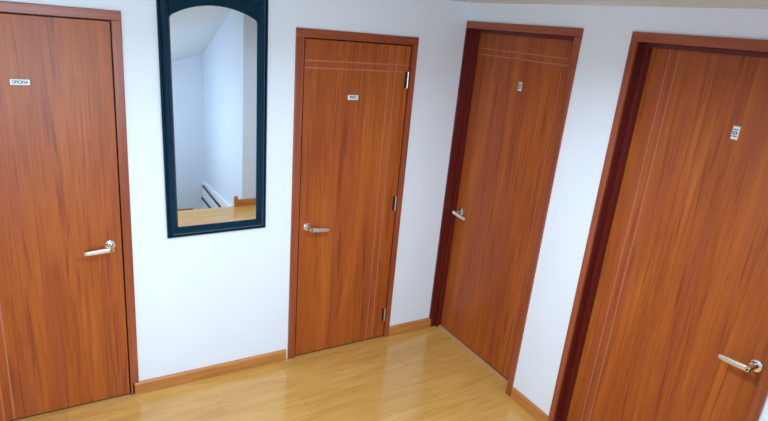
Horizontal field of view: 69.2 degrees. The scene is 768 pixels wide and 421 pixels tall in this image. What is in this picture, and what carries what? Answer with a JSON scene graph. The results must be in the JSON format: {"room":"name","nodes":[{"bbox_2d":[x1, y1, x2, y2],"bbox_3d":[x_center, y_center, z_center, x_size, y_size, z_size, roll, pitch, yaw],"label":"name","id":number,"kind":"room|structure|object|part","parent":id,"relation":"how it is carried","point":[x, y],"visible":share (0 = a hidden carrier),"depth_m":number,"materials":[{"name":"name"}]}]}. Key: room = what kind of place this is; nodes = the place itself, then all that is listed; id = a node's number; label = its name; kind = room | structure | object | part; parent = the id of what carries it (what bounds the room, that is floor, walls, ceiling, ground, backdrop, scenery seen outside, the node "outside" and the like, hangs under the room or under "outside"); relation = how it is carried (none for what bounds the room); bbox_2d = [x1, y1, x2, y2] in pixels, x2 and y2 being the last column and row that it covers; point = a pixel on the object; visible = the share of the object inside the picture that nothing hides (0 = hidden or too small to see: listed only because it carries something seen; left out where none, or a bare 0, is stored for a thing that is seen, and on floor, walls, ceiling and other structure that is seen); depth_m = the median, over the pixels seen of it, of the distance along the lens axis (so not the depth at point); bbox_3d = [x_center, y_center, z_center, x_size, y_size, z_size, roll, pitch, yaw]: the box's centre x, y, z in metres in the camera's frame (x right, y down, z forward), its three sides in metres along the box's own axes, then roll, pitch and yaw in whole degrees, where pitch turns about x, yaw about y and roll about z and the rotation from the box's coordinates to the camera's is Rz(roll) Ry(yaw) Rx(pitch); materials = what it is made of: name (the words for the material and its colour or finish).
{"room":"hotel corridor","nodes":[
{"label":"hotel corridor","id":0,"kind":"room"},
{"bbox_2d":[0,0,469,385],"bbox_3d":[-1.150,-0.086,3.035,3.920,2.312,0.160,-6,21,-30],"label":"wall","id":1,"kind":"structure","parent":0,"point":[204,300],"depth_m":3.24,"materials":[{"name":"white paint"}]},
{"bbox_2d":[0,1,138,420],"bbox_3d":[-1.689,0.092,2.708,0.851,2.086,0.224,-6,21,-30],"label":"door","id":2,"kind":"structure","parent":1,"relation":"in","point":[68,335],"depth_m":2.71,"materials":[{"name":"brown wood"}]},
{"bbox_3d":[-1.608,-0.567,2.457,0.074,0.024,0.003,-6,21,-30],"label":"plate","id":3,"kind":"part","parent":2,"relation":"part of","materials":[{"name":"white plastic"}]},
{"bbox_3d":[-1.428,0.207,2.790,0.132,0.032,0.017,-6,21,-30],"label":"lever","id":4,"kind":"part","parent":2,"relation":"part of","materials":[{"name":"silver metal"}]},
{"bbox_2d":[134,349,285,394],"bbox_3d":[-1.035,0.982,3.412,0.908,0.076,0.018,-6,21,-30],"label":"baseboard","id":5,"kind":"structure","parent":1,"relation":"attached to","point":[162,382],"depth_m":3.38,"materials":[{"name":"brown wood"}]},
{"bbox_2d":[156,0,268,238],"bbox_3d":[-0.878,-0.479,2.926,0.545,1.284,0.038,-6,22,-30],"label":"wall mirror","id":6,"kind":"object","parent":1,"relation":"attached to","point":[213,54],"visible":1,"depth_m":2.92,"materials":[{"name":"blue paint"}]},
{"bbox_3d":[-0.838,-0.990,2.759,0.445,0.106,0.006,-6,22,-30],"label":"spandrel panel","id":7,"kind":"part","parent":6,"relation":"part of","materials":[{"name":"blue paint"}]},
{"bbox_2d":[287,27,418,358],"bbox_3d":[-0.238,-0.048,3.546,0.792,2.079,0.224,-6,21,-30],"label":"door","id":8,"kind":"structure","parent":1,"relation":"in","point":[353,91],"depth_m":3.47,"materials":[{"name":"brown wood"}]},
{"bbox_3d":[-0.392,0.118,3.393,0.132,0.032,0.017,-6,21,-30],"label":"lever","id":9,"kind":"part","parent":8,"relation":"part of","materials":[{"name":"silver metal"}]},
{"bbox_3d":[-0.184,-0.669,3.294,0.069,0.028,0.003,-6,21,-30],"label":"plate","id":10,"kind":"part","parent":8,"relation":"part of","materials":[{"name":"white plastic"}]},
{"bbox_3d":[0.064,-0.047,3.689,0.016,0.100,0.002,-6,21,-30],"label":"hinge plate","id":11,"kind":"part","parent":8,"relation":"part of","materials":[{"name":"black"}]},
{"bbox_3d":[0.134,-0.807,3.436,0.016,0.100,0.002,-6,21,-30],"label":"hinge plate","id":12,"kind":"part","parent":8,"relation":"part of","materials":[{"name":"black"}]},
{"bbox_2d":[388,317,430,336],"bbox_3d":[0.191,0.861,4.119,0.365,0.076,0.018,-6,21,-30],"label":"baseboard","id":13,"kind":"structure","parent":1,"relation":"attached to","point":[419,324],"depth_m":4.11,"materials":[{"name":"brown wood"}]},
{"bbox_2d":[14,326,535,420],"bbox_3d":[-0.480,1.571,2.157,3.920,0.150,3.290,-6,21,-30],"label":"floor","id":14,"kind":"structure","parent":0,"point":[425,374],"depth_m":3.38,"materials":[{"name":"laminate"}]},
{"bbox_2d":[451,0,767,8],"bbox_3d":[-0.226,-0.707,1.326,3.920,0.100,3.450,-6,21,-30],"label":"ceiling","id":15,"kind":"structure","parent":0,"point":[727,4],"depth_m":2.29,"materials":[{"name":"white paint"}]},
{"bbox_2d":[468,3,767,420],"bbox_3d":[1.291,0.272,2.641,0.160,2.312,3.130,-6,21,-30],"label":"wall","id":16,"kind":"structure","parent":0,"point":[607,33],"depth_m":2.88,"materials":[{"name":"white paint"}]},
{"bbox_2d":[429,21,583,396],"bbox_3d":[0.727,-0.021,3.537,0.152,2.204,0.933,-6,21,-30],"label":"door","id":17,"kind":"structure","parent":16,"relation":"in","point":[516,81],"depth_m":3.54,"materials":[{"name":"brown wood"}]},
{"bbox_3d":[0.514,0.034,3.824,0.017,0.032,0.132,-6,21,-30],"label":"lever","id":18,"kind":"part","parent":17,"relation":"part of","materials":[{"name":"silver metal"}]},
{"bbox_2d":[510,387,548,420],"bbox_3d":[0.874,1.183,3.341,0.018,0.076,0.306,-6,21,-30],"label":"baseboard","id":19,"kind":"structure","parent":16,"relation":"attached to","point":[535,412],"depth_m":3.34,"materials":[{"name":"brown wood"}]},
{"bbox_2d":[548,32,767,420],"bbox_3d":[1.342,0.369,2.537,0.152,2.204,0.958,-6,21,-30],"label":"door","id":20,"kind":"structure","parent":16,"relation":"in","point":[668,321],"depth_m":2.53,"materials":[{"name":"brown wood"}]},
{"bbox_3d":[1.450,0.630,2.304,0.017,0.032,0.132,-6,21,-30],"label":"lever","id":21,"kind":"part","parent":20,"relation":"part of","materials":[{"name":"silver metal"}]},
{"bbox_3d":[1.443,-0.318,2.283,0.003,0.054,0.028,-6,21,-30],"label":"plate","id":22,"kind":"part","parent":20,"relation":"part of","materials":[{"name":"white plastic"}]}
]}

